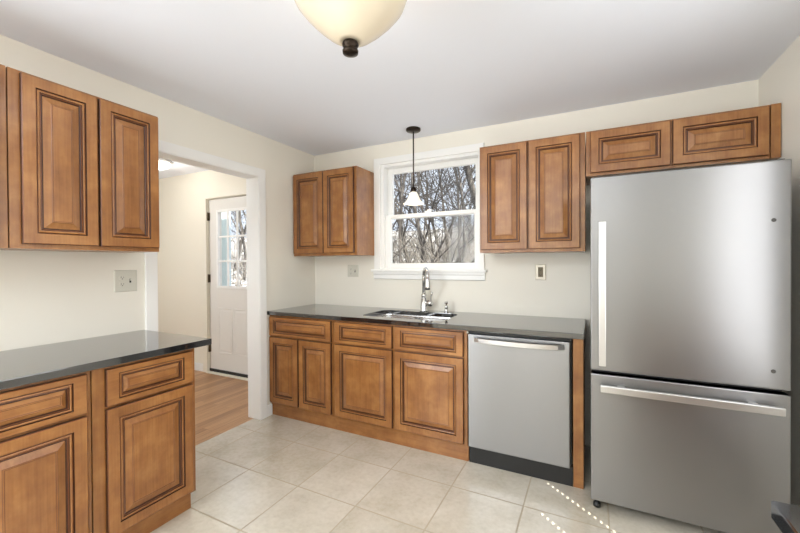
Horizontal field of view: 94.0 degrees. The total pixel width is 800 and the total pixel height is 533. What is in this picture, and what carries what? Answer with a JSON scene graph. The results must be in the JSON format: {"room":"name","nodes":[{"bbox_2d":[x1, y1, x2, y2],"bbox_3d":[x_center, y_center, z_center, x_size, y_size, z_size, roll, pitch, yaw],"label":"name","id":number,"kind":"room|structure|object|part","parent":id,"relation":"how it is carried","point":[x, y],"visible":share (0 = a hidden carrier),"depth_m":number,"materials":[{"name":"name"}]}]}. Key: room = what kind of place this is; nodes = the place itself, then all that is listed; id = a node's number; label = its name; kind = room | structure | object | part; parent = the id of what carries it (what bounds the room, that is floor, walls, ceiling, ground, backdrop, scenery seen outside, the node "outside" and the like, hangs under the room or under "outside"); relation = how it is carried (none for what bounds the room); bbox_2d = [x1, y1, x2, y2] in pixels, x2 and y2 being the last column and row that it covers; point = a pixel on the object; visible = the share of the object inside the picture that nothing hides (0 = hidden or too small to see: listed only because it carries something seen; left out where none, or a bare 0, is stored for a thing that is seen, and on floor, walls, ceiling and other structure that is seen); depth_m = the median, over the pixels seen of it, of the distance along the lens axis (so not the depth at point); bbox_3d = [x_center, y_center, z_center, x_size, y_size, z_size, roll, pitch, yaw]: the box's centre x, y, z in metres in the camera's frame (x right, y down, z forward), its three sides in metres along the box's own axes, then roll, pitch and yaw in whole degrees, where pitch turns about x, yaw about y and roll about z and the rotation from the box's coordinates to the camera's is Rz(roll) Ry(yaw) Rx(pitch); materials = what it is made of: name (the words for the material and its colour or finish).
{"room":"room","nodes":[
{"label":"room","id":0,"kind":"room"},
{"bbox_2d":[0,35,314,404],"bbox_3d":[-1.996,0.083,1.720,0.120,2.471,4.750,0,1,27],"label":"wall","id":1,"kind":"structure","parent":0,"point":[47,297],"depth_m":2.20,"materials":[{"name":"beige paint"}]},
{"bbox_2d":[0,64,7,248],"bbox_3d":[-1.925,-0.458,1.367,0.324,0.768,0.613,0,1,27],"label":"upper cabinet","id":2,"kind":"object","parent":1,"relation":"attached to","point":[3,143],"visible":1,"depth_m":1.57,"materials":[{"name":"brown wood"}]},
{"bbox_2d":[0,67,159,252],"bbox_3d":[-1.644,-0.465,1.920,0.324,0.768,0.617,0,1,27],"label":"upper cabinet","id":3,"kind":"object","parent":1,"relation":"attached to","point":[83,168],"visible":1,"depth_m":1.79,"materials":[{"name":"brown wood"}]},
{"bbox_3d":[-1.569,-0.468,1.733,0.020,0.736,0.279,0,1,27],"label":"door","id":4,"kind":"part","parent":3,"relation":"part of","materials":[{"name":"brown wood"}]},
{"bbox_3d":[-1.566,-0.468,1.731,0.011,0.594,0.137,0,1,27],"label":"raised panel","id":5,"kind":"part","parent":3,"relation":"part of","materials":[{"name":"brown wood"}]},
{"bbox_3d":[-1.437,-0.471,1.993,0.020,0.736,0.284,0,1,27],"label":"door","id":6,"kind":"part","parent":3,"relation":"part of","materials":[{"name":"brown wood"}]},
{"bbox_3d":[-1.434,-0.471,1.991,0.011,0.594,0.142,0,1,27],"label":"raised panel","id":7,"kind":"part","parent":3,"relation":"part of","materials":[{"name":"brown wood"}]},
{"bbox_2d":[114,270,136,291],"bbox_3d":[-1.648,0.087,2.250,0.020,0.130,0.124,0,1,27],"label":"outlet","id":8,"kind":"object","parent":1,"relation":"attached to","point":[124,280],"visible":1,"depth_m":2.25,"materials":[{"name":"grey plastic"}]},
{"bbox_2d":[144,140,266,419],"bbox_3d":[-1.440,0.241,2.815,0.156,2.130,0.977,0,1,27],"label":"trim","id":9,"kind":"structure","parent":1,"relation":"attached to","point":[254,176],"depth_m":3.16,"materials":[{"name":"white paint"}]},
{"bbox_2d":[267,404,272,416],"bbox_3d":[-1.139,1.253,3.255,0.016,0.095,0.059,0,1,27],"label":"baseboard","id":10,"kind":"structure","parent":1,"relation":"attached to","point":[269,407],"depth_m":3.25,"materials":[{"name":"white paint"}]},
{"bbox_2d":[159,158,207,178],"bbox_3d":[-3.466,-1.206,2.474,3.179,0.120,4.990,0,1,27],"label":"ceiling","id":11,"kind":"structure","parent":0,"point":[177,169],"depth_m":4.54,"materials":[{"name":"white paint"}]},
{"bbox_2d":[159,158,172,169],"bbox_3d":[-2.690,-1.117,4.111,0.320,0.092,0.320,0,1,27],"label":"ceiling light","id":12,"kind":"object","parent":11,"relation":"attached to","point":[164,164],"visible":0.38,"depth_m":4.08,"materials":[{"name":"white paint"}]},
{"bbox_2d":[0,0,799,155],"bbox_3d":[-0.429,-1.165,0.932,3.630,0.120,4.990,0,1,27],"label":"ceiling","id":13,"kind":"structure","parent":0,"point":[260,67],"depth_m":1.97,"materials":[{"name":"white paint"}]},
{"bbox_2d":[294,0,406,57],"bbox_3d":[-0.175,-0.927,1.311,0.414,0.364,0.414,0,1,27],"label":"ceiling light","id":14,"kind":"object","parent":13,"relation":"attached to","point":[351,25],"visible":1,"depth_m":1.26,"materials":[{"name":"beige glass"}]},
{"bbox_2d":[403,126,423,204],"bbox_3d":[0.110,-0.819,3.051,0.172,0.612,0.172,0,1,27],"label":"pendant light","id":15,"kind":"object","parent":13,"relation":"hanging from","point":[413,199],"visible":1,"depth_m":3.03,"materials":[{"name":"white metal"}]},
{"bbox_3d":[0.110,-0.876,3.051,0.011,0.452,0.011,0,1,27],"label":"rod","id":16,"kind":"part","parent":15,"relation":"part of","materials":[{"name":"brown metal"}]},
{"bbox_3d":[0.112,-0.561,3.054,0.172,0.097,0.172,0,1,27],"label":"lamp shade","id":17,"kind":"part","parent":15,"relation":"part of","materials":[{"name":"white glass"}]},
{"bbox_2d":[411,186,416,191],"bbox_3d":[0.111,-0.628,3.053,0.048,0.053,0.048,0,1,27],"label":"socket","id":18,"kind":"object","parent":15,"relation":"attached to","point":[413,189],"depth_m":3.03,"materials":[{"name":"brown metal"}]},
{"bbox_2d":[150,370,724,532],"bbox_3d":[-1.820,1.347,1.700,6.810,0.060,4.850,0,1,27],"label":"floor","id":19,"kind":"structure","parent":0,"point":[274,473],"depth_m":2.18,"materials":[{"name":"beige tile"}]},
{"bbox_2d":[0,371,91,532],"bbox_3d":[-1.745,0.880,1.382,0.628,0.880,0.759,0,1,27],"label":"base cabinet","id":20,"kind":"object","parent":19,"relation":"on","point":[46,482],"visible":0.91,"depth_m":1.44,"materials":[{"name":"brown wood"}]},
{"bbox_3d":[-1.472,0.535,1.240,0.011,0.076,0.586,0,1,27],"label":"raised panel","id":21,"kind":"part","parent":20,"relation":"part of","materials":[{"name":"brown wood"}]},
{"bbox_3d":[-1.388,0.910,1.405,0.011,0.424,0.214,0,1,27],"label":"raised panel","id":22,"kind":"part","parent":20,"relation":"part of","materials":[{"name":"brown wood"}]},
{"bbox_3d":[-1.476,0.535,1.242,0.020,0.164,0.720,0,1,27],"label":"drawer","id":23,"kind":"part","parent":20,"relation":"part of","materials":[{"name":"brown wood"}]},
{"bbox_2d":[0,330,211,389],"bbox_3d":[-1.620,0.419,1.614,0.643,0.032,1.315,0,1,27],"label":"countertop","id":24,"kind":"structure","parent":20,"relation":"on","point":[28,365],"depth_m":1.74,"materials":[{"name":"black stone"}]},
{"bbox_2d":[90,348,195,532],"bbox_3d":[-1.466,0.873,1.931,0.628,0.880,0.465,0,1,27],"label":"base cabinet","id":25,"kind":"object","parent":19,"relation":"on","point":[143,467],"visible":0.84,"depth_m":1.76,"materials":[{"name":"brown wood"}]},
{"bbox_3d":[-1.191,0.529,1.801,0.020,0.164,0.395,0,1,27],"label":"drawer","id":26,"kind":"part","parent":25,"relation":"part of","materials":[{"name":"brown wood"}]},
{"bbox_3d":[-1.189,0.906,1.804,0.020,0.566,0.395,0,1,27],"label":"door","id":27,"kind":"part","parent":25,"relation":"part of","materials":[{"name":"brown wood"}]},
{"bbox_3d":[-1.188,0.529,1.800,0.011,0.076,0.261,0,1,27],"label":"raised panel","id":28,"kind":"part","parent":25,"relation":"part of","materials":[{"name":"brown wood"}]},
{"bbox_3d":[-1.186,0.906,1.803,0.011,0.424,0.253,0,1,27],"label":"raised panel","id":29,"kind":"part","parent":25,"relation":"part of","materials":[{"name":"brown wood"}]},
{"bbox_2d":[269,315,335,428],"bbox_3d":[-0.699,0.857,3.379,0.689,0.880,0.628,0,1,27],"label":"base cabinet","id":30,"kind":"object","parent":19,"relation":"on","point":[301,350],"visible":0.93,"depth_m":3.08,"materials":[{"name":"brown wood"}]},
{"bbox_3d":[-0.991,0.893,3.186,0.318,0.566,0.020,0,1,27],"label":"door","id":31,"kind":"part","parent":30,"relation":"part of","materials":[{"name":"brown wood"}]},
{"bbox_3d":[-0.993,0.893,3.183,0.176,0.424,0.011,0,1,27],"label":"raised panel","id":32,"kind":"part","parent":30,"relation":"part of","materials":[{"name":"brown wood"}]},
{"bbox_3d":[-0.843,0.516,3.103,0.526,0.076,0.011,0,1,27],"label":"raised panel","id":33,"kind":"part","parent":30,"relation":"part of","materials":[{"name":"brown wood"}]},
{"bbox_3d":[-0.841,0.516,3.106,0.660,0.164,0.020,0,1,27],"label":"drawer","id":34,"kind":"part","parent":30,"relation":"part of","materials":[{"name":"brown wood"}]},
{"bbox_3d":[-0.692,0.893,3.034,0.330,0.566,0.020,0,1,27],"label":"door","id":35,"kind":"part","parent":30,"relation":"part of","materials":[{"name":"brown wood"}]},
{"bbox_3d":[-0.693,0.893,3.031,0.188,0.424,0.011,0,1,27],"label":"raised panel","id":36,"kind":"part","parent":30,"relation":"part of","materials":[{"name":"brown wood"}]},
{"bbox_2d":[334,317,469,460],"bbox_3d":[0.095,0.856,2.975,1.089,0.880,0.628,0,1,27],"label":"base cabinet","id":37,"kind":"object","parent":19,"relation":"on","point":[402,385],"visible":0.94,"depth_m":2.67,"materials":[{"name":"brown wood"}]},
{"bbox_3d":[-0.285,0.516,2.820,0.374,0.076,0.011,0,1,27],"label":"raised panel","id":38,"kind":"part","parent":37,"relation":"part of","materials":[{"name":"brown wood"}]},
{"bbox_3d":[-0.283,0.892,2.823,0.366,0.424,0.011,0,1,27],"label":"raised panel","id":39,"kind":"part","parent":37,"relation":"part of","materials":[{"name":"brown wood"}]},
{"bbox_3d":[-0.284,0.515,2.823,0.508,0.164,0.020,0,1,27],"label":"drawer","id":40,"kind":"part","parent":37,"relation":"part of","materials":[{"name":"brown wood"}]},
{"bbox_3d":[-0.282,0.892,2.826,0.508,0.566,0.020,0,1,27],"label":"door","id":41,"kind":"part","parent":37,"relation":"part of","materials":[{"name":"brown wood"}]},
{"bbox_2d":[267,304,585,339],"bbox_3d":[0.091,0.399,2.964,2.470,0.032,0.643,0,1,27],"label":"countertop","id":42,"kind":"structure","parent":37,"relation":"on","point":[569,328],"depth_m":2.71,"materials":[{"name":"black stone"}]},
{"bbox_2d":[375,314,450,320],"bbox_3d":[0.080,0.508,2.961,0.727,0.184,0.445,0,1,27],"label":"sink","id":43,"kind":"object","parent":42,"relation":"in","point":[433,318],"visible":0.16,"depth_m":3.16,"materials":[{"name":"silver metal"}]},
{"bbox_3d":[-0.071,0.513,3.038,0.349,0.172,0.409,0,1,27],"label":"bowl","id":44,"kind":"part","parent":43,"relation":"part of","materials":[{"name":"silver metal"}]},
{"bbox_3d":[0.235,0.513,2.882,0.338,0.172,0.409,0,1,27],"label":"bowl","id":45,"kind":"part","parent":43,"relation":"part of","materials":[{"name":"silver metal"}]},
{"bbox_2d":[420,267,432,311],"bbox_3d":[0.234,0.192,3.110,0.104,0.377,0.207,0,0,-13],"label":"faucet","id":46,"kind":"object","parent":42,"relation":"on","point":[424,304],"visible":1,"depth_m":3.14,"materials":[{"name":"silver metal"}]},
{"bbox_3d":[0.213,0.124,3.098,0.030,0.241,0.179,0,0,-8],"label":"spout","id":47,"kind":"part","parent":46,"relation":"part of","materials":[{"name":"silver metal"}]},
{"bbox_2d":[444,301,448,312],"bbox_3d":[0.374,0.334,3.059,0.042,0.093,0.072,0,1,27],"label":"soap dispenser","id":48,"kind":"object","parent":42,"relation":"on","point":[446,302],"visible":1,"depth_m":3.06,"materials":[{"name":"silver metal"}]},
{"bbox_3d":[0.189,0.515,2.579,0.377,0.076,0.011,0,1,27],"label":"raised panel","id":49,"kind":"part","parent":37,"relation":"part of","materials":[{"name":"brown wood"}]},
{"bbox_3d":[0.191,0.892,2.582,0.369,0.424,0.011,0,1,27],"label":"raised panel","id":50,"kind":"part","parent":37,"relation":"part of","materials":[{"name":"brown wood"}]},
{"bbox_3d":[0.190,0.515,2.582,0.511,0.164,0.020,0,1,27],"label":"drawer","id":51,"kind":"part","parent":37,"relation":"part of","materials":[{"name":"brown wood"}]},
{"bbox_3d":[0.192,0.892,2.585,0.511,0.566,0.020,0,1,27],"label":"door","id":52,"kind":"part","parent":37,"relation":"part of","materials":[{"name":"brown wood"}]},
{"bbox_2d":[467,331,572,486],"bbox_3d":[0.847,0.859,2.556,0.629,0.874,0.679,0,1,27],"label":"dishwasher","id":53,"kind":"object","parent":19,"relation":"on","point":[520,387],"visible":0.93,"depth_m":2.29,"materials":[{"name":"silver metal"}]},
{"bbox_3d":[0.709,0.472,2.275,0.536,0.034,0.059,0,1,27],"label":"handle","id":54,"kind":"part","parent":53,"relation":"part of","materials":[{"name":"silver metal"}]},
{"bbox_3d":[0.751,1.241,2.360,0.624,0.114,0.043,0,1,27],"label":"toe panel","id":55,"kind":"part","parent":53,"relation":"part of","materials":[{"name":"black plastic"}]},
{"bbox_2d":[570,339,572,466],"bbox_3d":[0.869,0.801,2.600,0.618,0.759,0.580,0,1,27],"label":"tub","id":56,"kind":"object","parent":53,"relation":"in","point":[571,340],"depth_m":2.21,"materials":[{"name":"black plastic"}]},
{"bbox_2d":[573,338,584,488],"bbox_3d":[1.173,0.855,2.439,0.054,0.880,0.608,0,1,27],"label":"end panel","id":57,"kind":"object","parent":19,"relation":"on","point":[578,345],"visible":0.82,"depth_m":2.17,"materials":[{"name":"brown wood"}]},
{"bbox_2d":[590,159,791,532],"bbox_3d":[1.506,0.410,2.100,0.775,1.772,0.817,0,1,27],"label":"refrigerator","id":58,"kind":"object","parent":19,"relation":"on","point":[691,268],"visible":1,"depth_m":1.76,"materials":[{"name":"grey metal"}]},
{"bbox_3d":[1.036,0.139,1.913,0.032,0.732,0.063,0,1,27],"label":"handle","id":59,"kind":"part","parent":58,"relation":"part of","materials":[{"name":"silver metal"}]},
{"bbox_3d":[1.365,0.895,1.820,0.775,0.668,0.058,0,1,27],"label":"freezer drawer","id":60,"kind":"part","parent":58,"relation":"part of","materials":[{"name":"silver metal"}]},
{"bbox_3d":[1.360,0.038,1.813,0.775,1.008,0.058,0,1,27],"label":"door","id":61,"kind":"part","parent":58,"relation":"part of","materials":[{"name":"silver metal"}]},
{"bbox_3d":[1.340,0.620,1.764,0.692,0.035,0.063,0,1,27],"label":"handle","id":62,"kind":"part","parent":58,"relation":"part of","materials":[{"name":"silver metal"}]},
{"bbox_3d":[0.774,0.876,0.197,0.618,0.880,0.627,0,1,27],"label":"base cabinet","id":63,"kind":"object","parent":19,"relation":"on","visible":0},
{"bbox_2d":[771,501,799,532],"bbox_3d":[0.766,0.418,0.198,0.633,0.032,0.671,0,1,27],"label":"countertop","id":64,"kind":"structure","parent":63,"relation":"on","point":[785,516],"depth_m":0.61,"materials":[{"name":"black stone"}]},
{"bbox_2d":[158,80,758,445],"bbox_3d":[-0.740,0.036,3.829,6.810,2.515,0.150,0,1,27],"label":"wall","id":65,"kind":"structure","parent":0,"point":[510,286],"depth_m":3.11,"materials":[{"name":"beige paint"}]},
{"bbox_2d":[194,362,202,370],"bbox_3d":[-3.072,1.249,4.935,1.448,0.095,0.014,0,1,27],"label":"baseboard","id":66,"kind":"structure","parent":65,"relation":"attached to","point":[198,366],"depth_m":4.64,"materials":[{"name":"white paint"}]},
{"bbox_2d":[201,187,247,380],"bbox_3d":[-1.945,0.197,4.426,1.004,2.195,0.180,0,1,27],"label":"trim","id":67,"kind":"structure","parent":65,"relation":"attached to","point":[237,192],"depth_m":4.56,"materials":[{"name":"white paint"}]},
{"bbox_2d":[207,196,247,377],"bbox_3d":[-1.974,0.234,4.383,0.837,2.087,0.112,0,1,27],"label":"door","id":68,"kind":"structure","parent":65,"relation":"in","point":[228,349],"depth_m":4.44,"materials":[{"name":"white paint"}]},
{"bbox_3d":[-2.083,0.770,4.454,0.242,0.550,0.006,0,1,27],"label":"raised panel","id":69,"kind":"part","parent":68,"relation":"part of","materials":[{"name":"white paint"}]},
{"bbox_3d":[-1.840,0.770,4.331,0.242,0.550,0.006,0,1,27],"label":"raised panel","id":70,"kind":"part","parent":68,"relation":"part of","materials":[{"name":"white paint"}]},
{"bbox_2d":[293,166,373,256],"bbox_3d":[-0.624,-0.483,3.497,0.710,0.768,0.324,0,1,27],"label":"upper cabinet","id":71,"kind":"object","parent":65,"relation":"attached to","point":[333,209],"visible":1,"depth_m":3.33,"materials":[{"name":"brown wood"}]},
{"bbox_3d":[-0.846,-0.487,3.439,0.346,0.736,0.020,0,1,27],"label":"door","id":72,"kind":"part","parent":71,"relation":"part of","materials":[{"name":"brown wood"}]},
{"bbox_3d":[-0.848,-0.487,3.436,0.204,0.594,0.011,0,1,27],"label":"raised panel","id":73,"kind":"part","parent":71,"relation":"part of","materials":[{"name":"brown wood"}]},
{"bbox_3d":[-0.543,-0.487,3.282,0.181,0.594,0.011,0,1,27],"label":"raised panel","id":74,"kind":"part","parent":71,"relation":"part of","materials":[{"name":"brown wood"}]},
{"bbox_3d":[-0.542,-0.487,3.285,0.323,0.736,0.020,0,1,27],"label":"door","id":75,"kind":"part","parent":71,"relation":"part of","materials":[{"name":"brown wood"}]},
{"bbox_2d":[348,265,358,276],"bbox_3d":[-0.455,0.042,3.589,0.125,0.117,0.020,0,1,27],"label":"outlet","id":76,"kind":"object","parent":65,"relation":"attached to","point":[353,270],"visible":1,"depth_m":3.59,"materials":[{"name":"grey plastic"}]},
{"bbox_2d":[371,143,486,280],"bbox_3d":[0.247,-0.440,3.297,1.071,1.112,0.194,0,1,27],"label":"window","id":77,"kind":"structure","parent":65,"relation":"in","point":[385,169],"depth_m":3.31,"materials":[{"name":"white paint"}]},
{"bbox_3d":[0.275,-0.229,3.303,0.895,0.498,0.036,0,1,27],"label":"sash","id":78,"kind":"part","parent":77,"relation":"part of","materials":[{"name":"white paint"}]},
{"bbox_3d":[0.291,-0.680,3.335,0.895,0.474,0.036,0,1,27],"label":"sash","id":79,"kind":"part","parent":77,"relation":"part of","materials":[{"name":"white paint"}]},
{"bbox_2d":[480,132,585,253],"bbox_3d":[0.954,-0.485,2.695,0.689,0.768,0.324,0,1,27],"label":"upper cabinet","id":80,"kind":"object","parent":65,"relation":"attached to","point":[533,192],"visible":1,"depth_m":2.54,"materials":[{"name":"brown wood"}]},
{"bbox_3d":[0.731,-0.488,2.638,0.319,0.736,0.020,0,1,27],"label":"door","id":81,"kind":"part","parent":80,"relation":"part of","materials":[{"name":"brown wood"}]},
{"bbox_3d":[0.730,-0.488,2.635,0.177,0.594,0.011,0,1,27],"label":"raised panel","id":82,"kind":"part","parent":80,"relation":"part of","materials":[{"name":"brown wood"}]},
{"bbox_3d":[1.024,-0.489,2.489,0.316,0.736,0.020,0,1,27],"label":"door","id":83,"kind":"part","parent":80,"relation":"part of","materials":[{"name":"brown wood"}]},
{"bbox_3d":[1.022,-0.489,2.486,0.174,0.594,0.011,0,1,27],"label":"raised panel","id":84,"kind":"part","parent":80,"relation":"part of","materials":[{"name":"brown wood"}]},
{"bbox_2d":[535,264,545,279],"bbox_3d":[1.063,0.042,2.823,0.076,0.120,0.010,0,1,27],"label":"outlet","id":85,"kind":"object","parent":65,"relation":"attached to","point":[540,269],"visible":1,"depth_m":2.82,"materials":[{"name":"beige plastic"}]},
{"bbox_2d":[586,103,780,184],"bbox_3d":[1.678,-0.726,2.325,0.928,0.288,0.324,0,1,27],"label":"upper cabinet","id":86,"kind":"object","parent":65,"relation":"attached to","point":[739,136],"depth_m":2.16,"materials":[{"name":"brown wood"}]},
{"bbox_3d":[1.403,-0.727,2.290,0.278,0.118,0.011,0,1,27],"label":"raised panel","id":87,"kind":"part","parent":86,"relation":"part of","materials":[{"name":"brown wood"}]},
{"bbox_3d":[1.404,-0.727,2.293,0.420,0.260,0.020,0,1,27],"label":"door","id":88,"kind":"part","parent":86,"relation":"part of","materials":[{"name":"brown wood"}]},
{"bbox_3d":[1.788,-0.728,2.095,0.281,0.118,0.011,0,1,27],"label":"raised panel","id":89,"kind":"part","parent":86,"relation":"part of","materials":[{"name":"brown wood"}]},
{"bbox_3d":[1.790,-0.728,2.098,0.423,0.260,0.020,0,1,27],"label":"door","id":90,"kind":"part","parent":86,"relation":"part of","materials":[{"name":"brown wood"}]},
{"bbox_3d":[2.076,-0.726,2.130,0.040,0.288,0.310,0,1,27],"label":"filler strip","id":91,"kind":"part","parent":86,"relation":"part of","materials":[{"name":"brown wood"}]},
{"bbox_2d":[759,35,799,505],"bbox_3d":[1.165,0.104,0.171,0.100,2.421,4.850,0,1,27],"label":"wall","id":92,"kind":"structure","parent":0,"point":[780,83],"depth_m":1.87,"materials":[{"name":"beige paint"}]},
{"label":"outside","id":93,"kind":"structure","parent":0,"visible":0},
{"bbox_2d":[231,225,474,285],"bbox_3d":[-9.899,-2.520,41.235,90.000,8.329,58.000,0,1,27],"label":"ground","id":94,"kind":"structure","parent":93,"point":[244,283],"depth_m":36.01,"materials":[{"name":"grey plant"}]},
{"bbox_2d":[222,212,230,285],"bbox_3d":[-2.582,0.041,5.337,0.400,3.500,0.070,0,1,27],"label":"porch post","id":95,"kind":"object","parent":94,"relation":"on","point":[224,214],"visible":0.02,"depth_m":5.24,"materials":[{"name":"white wood"}]},
{"bbox_2d":[231,210,245,270],"bbox_3d":[-9.480,-5.708,26.904,9.104,12.864,8.586,-1,1,-24],"label":"bare tree","id":96,"kind":"object","parent":94,"relation":"on","point":[244,229],"visible":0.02,"depth_m":25.46,"materials":[{"name":"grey plant"}]},
{"bbox_2d":[231,211,246,279],"bbox_3d":[-9.566,-4.924,19.626,7.476,12.196,9.524,0,0,4],"label":"bare tree","id":97,"kind":"object","parent":94,"relation":"on","point":[240,219],"visible":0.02,"depth_m":20.30,"materials":[{"name":"grey plant"}]},
{"bbox_2d":[231,215,474,285],"bbox_3d":[-6.077,-1.721,34.444,24.868,6.776,54.980,-1,1,-29],"label":"undergrowth","id":98,"kind":"object","parent":94,"relation":"on","point":[415,252],"visible":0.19,"depth_m":18.16,"materials":[{"name":"brown"}]},
{"bbox_2d":[394,174,407,251],"bbox_3d":[0.047,-8.620,29.802,8.759,16.020,11.726,-1,1,-37],"label":"bare tree","id":99,"kind":"object","parent":94,"relation":"on","point":[397,174],"visible":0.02,"depth_m":29.75,"materials":[{"name":"grey plant"}]},
{"bbox_2d":[392,173,417,239],"bbox_3d":[-1.006,-4.733,27.203,5.180,9.225,5.235,0,1,19],"label":"bare tree","id":100,"kind":"object","parent":94,"relation":"on","point":[407,173],"visible":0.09,"depth_m":26.61,"materials":[{"name":"grey plant"}]},
{"bbox_2d":[397,171,429,241],"bbox_3d":[0.834,-6.331,35.112,5.260,9.367,5.315,-1,1,-32],"label":"bare tree","id":101,"kind":"object","parent":94,"relation":"on","point":[426,171],"visible":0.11,"depth_m":34.88,"materials":[{"name":"grey plant"}]},
{"bbox_2d":[392,173,441,262],"bbox_3d":[-0.469,-2.982,10.605,5.681,10.011,5.621,0,1,-18],"label":"bare tree","id":102,"kind":"object","parent":94,"relation":"on","point":[404,175],"visible":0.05,"depth_m":11.44,"materials":[{"name":"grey plant"}]},
{"bbox_2d":[394,169,442,262],"bbox_3d":[-1.859,-6.509,21.039,10.241,14.469,9.657,0,0,-8],"label":"bare tree","id":103,"kind":"object","parent":94,"relation":"on","point":[408,185],"visible":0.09,"depth_m":22.06,"materials":[{"name":"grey plant"}]},
{"bbox_2d":[394,174,451,238],"bbox_3d":[-0.087,-9.506,42.077,8.372,13.658,10.665,-1,1,-33],"label":"bare tree","id":104,"kind":"object","parent":94,"relation":"on","point":[407,174],"visible":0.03,"depth_m":43.36,"materials":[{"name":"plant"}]},
{"bbox_2d":[394,170,463,246],"bbox_3d":[0.379,-8.030,30.469,10.316,14.576,9.729,0,1,20],"label":"bare tree","id":105,"kind":"object","parent":94,"relation":"on","point":[429,170],"visible":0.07,"depth_m":30.62,"materials":[{"name":"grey plant"}]},
{"bbox_2d":[393,170,467,257],"bbox_3d":[0.777,-2.990,16.751,5.752,8.007,4.544,0,0,8],"label":"bare tree","id":106,"kind":"object","parent":94,"relation":"on","point":[427,170],"visible":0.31,"depth_m":17.47,"materials":[{"name":"grey plant"}]},
{"bbox_2d":[394,165,471,262],"bbox_3d":[-0.257,-4.938,14.051,7.794,12.714,9.928,0,0,3],"label":"bare tree","id":107,"kind":"object","parent":94,"relation":"on","point":[440,181],"visible":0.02,"depth_m":14.78,"materials":[{"name":"grey plant"}]},
{"bbox_2d":[394,168,472,258],"bbox_3d":[3.301,-6.260,21.697,10.107,12.944,7.934,0,1,15],"label":"bare tree","id":108,"kind":"object","parent":94,"relation":"on","point":[446,239],"visible":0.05,"depth_m":22.60,"materials":[{"name":"grey plant"}]},
{"bbox_2d":[392,168,475,241],"bbox_3d":[-1.054,-6.636,16.846,10.111,15.787,7.406,0,0,-14],"label":"bare tree","id":109,"kind":"object","parent":94,"relation":"on","point":[397,227],"visible":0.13,"depth_m":16.80,"materials":[{"name":"grey plant"}]},
{"bbox_2d":[398,166,469,252],"bbox_3d":[2.613,-5.243,28.019,5.607,9.880,7.098,0,0,10],"label":"bare tree","id":110,"kind":"object","parent":94,"relation":"on","point":[459,166],"visible":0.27,"depth_m":27.44,"materials":[{"name":"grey plant"}]},
{"bbox_2d":[402,169,472,240],"bbox_3d":[2.235,-10.771,38.800,9.583,17.528,12.829,0,1,34],"label":"bare tree","id":111,"kind":"object","parent":94,"relation":"on","point":[452,169],"visible":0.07,"depth_m":39.68,"materials":[{"name":"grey plant"}]},
{"bbox_2d":[402,166,475,262],"bbox_3d":[3.098,-2.537,9.984,5.016,8.840,6.351,0,0,15],"label":"bare tree","id":112,"kind":"object","parent":94,"relation":"on","point":[472,228],"visible":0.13,"depth_m":9.93,"materials":[{"name":"grey plant"}]},
{"bbox_2d":[406,166,472,257],"bbox_3d":[2.117,-6.382,25.333,5.868,12.508,8.011,0,1,39],"label":"bare tree","id":113,"kind":"object","parent":94,"relation":"on","point":[472,166],"visible":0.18,"depth_m":26.00,"materials":[{"name":"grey plant"}]},
{"bbox_2d":[409,164,475,262],"bbox_3d":[3.970,-2.942,11.282,7.221,10.052,5.704,0,1,45],"label":"bare tree","id":114,"kind":"object","parent":94,"relation":"on","point":[475,164],"visible":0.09,"depth_m":11.94,"materials":[{"name":"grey plant"}]},
{"bbox_2d":[417,166,475,262],"bbox_3d":[3.205,-3.063,12.769,5.479,9.655,6.937,0,1,-16],"label":"bare tree","id":115,"kind":"object","parent":94,"relation":"on","point":[467,191],"visible":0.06,"depth_m":12.95,"materials":[{"name":"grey plant"}]},
{"bbox_2d":[422,166,473,262],"bbox_3d":[2.476,-4.051,16.176,5.867,10.449,5.929,0,1,41],"label":"bare tree","id":116,"kind":"object","parent":94,"relation":"on","point":[463,205],"visible":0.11,"depth_m":15.12,"materials":[{"name":"grey plant"}]},
{"bbox_2d":[428,167,473,240],"bbox_3d":[5.085,-8.528,37.645,8.909,12.587,8.401,0,0,14],"label":"bare tree","id":117,"kind":"object","parent":94,"relation":"on","point":[453,167],"visible":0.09,"depth_m":38.03,"materials":[{"name":"grey plant"}]},
{"bbox_2d":[431,169,475,230],"bbox_3d":[5.984,-7.892,35.663,8.290,12.944,6.073,0,0,-10],"label":"bare tree","id":118,"kind":"object","parent":94,"relation":"on","point":[441,169],"visible":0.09,"depth_m":35.15,"materials":[{"name":"grey plant"}]},
{"bbox_2d":[453,166,475,262],"bbox_3d":[2.640,-2.968,11.691,5.196,9.158,5.142,0,1,21],"label":"bare tree","id":119,"kind":"object","parent":94,"relation":"on","point":[457,188],"visible":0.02,"depth_m":11.28,"materials":[{"name":"grey plant"}]},
{"bbox_2d":[464,165,475,208],"bbox_3d":[0.900,-5.338,10.020,9.706,13.714,9.154,0,1,-18],"label":"bare tree","id":120,"kind":"object","parent":94,"relation":"on","point":[468,171],"visible":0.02,"depth_m":11.19,"materials":[{"name":"grey plant"}]}
]}

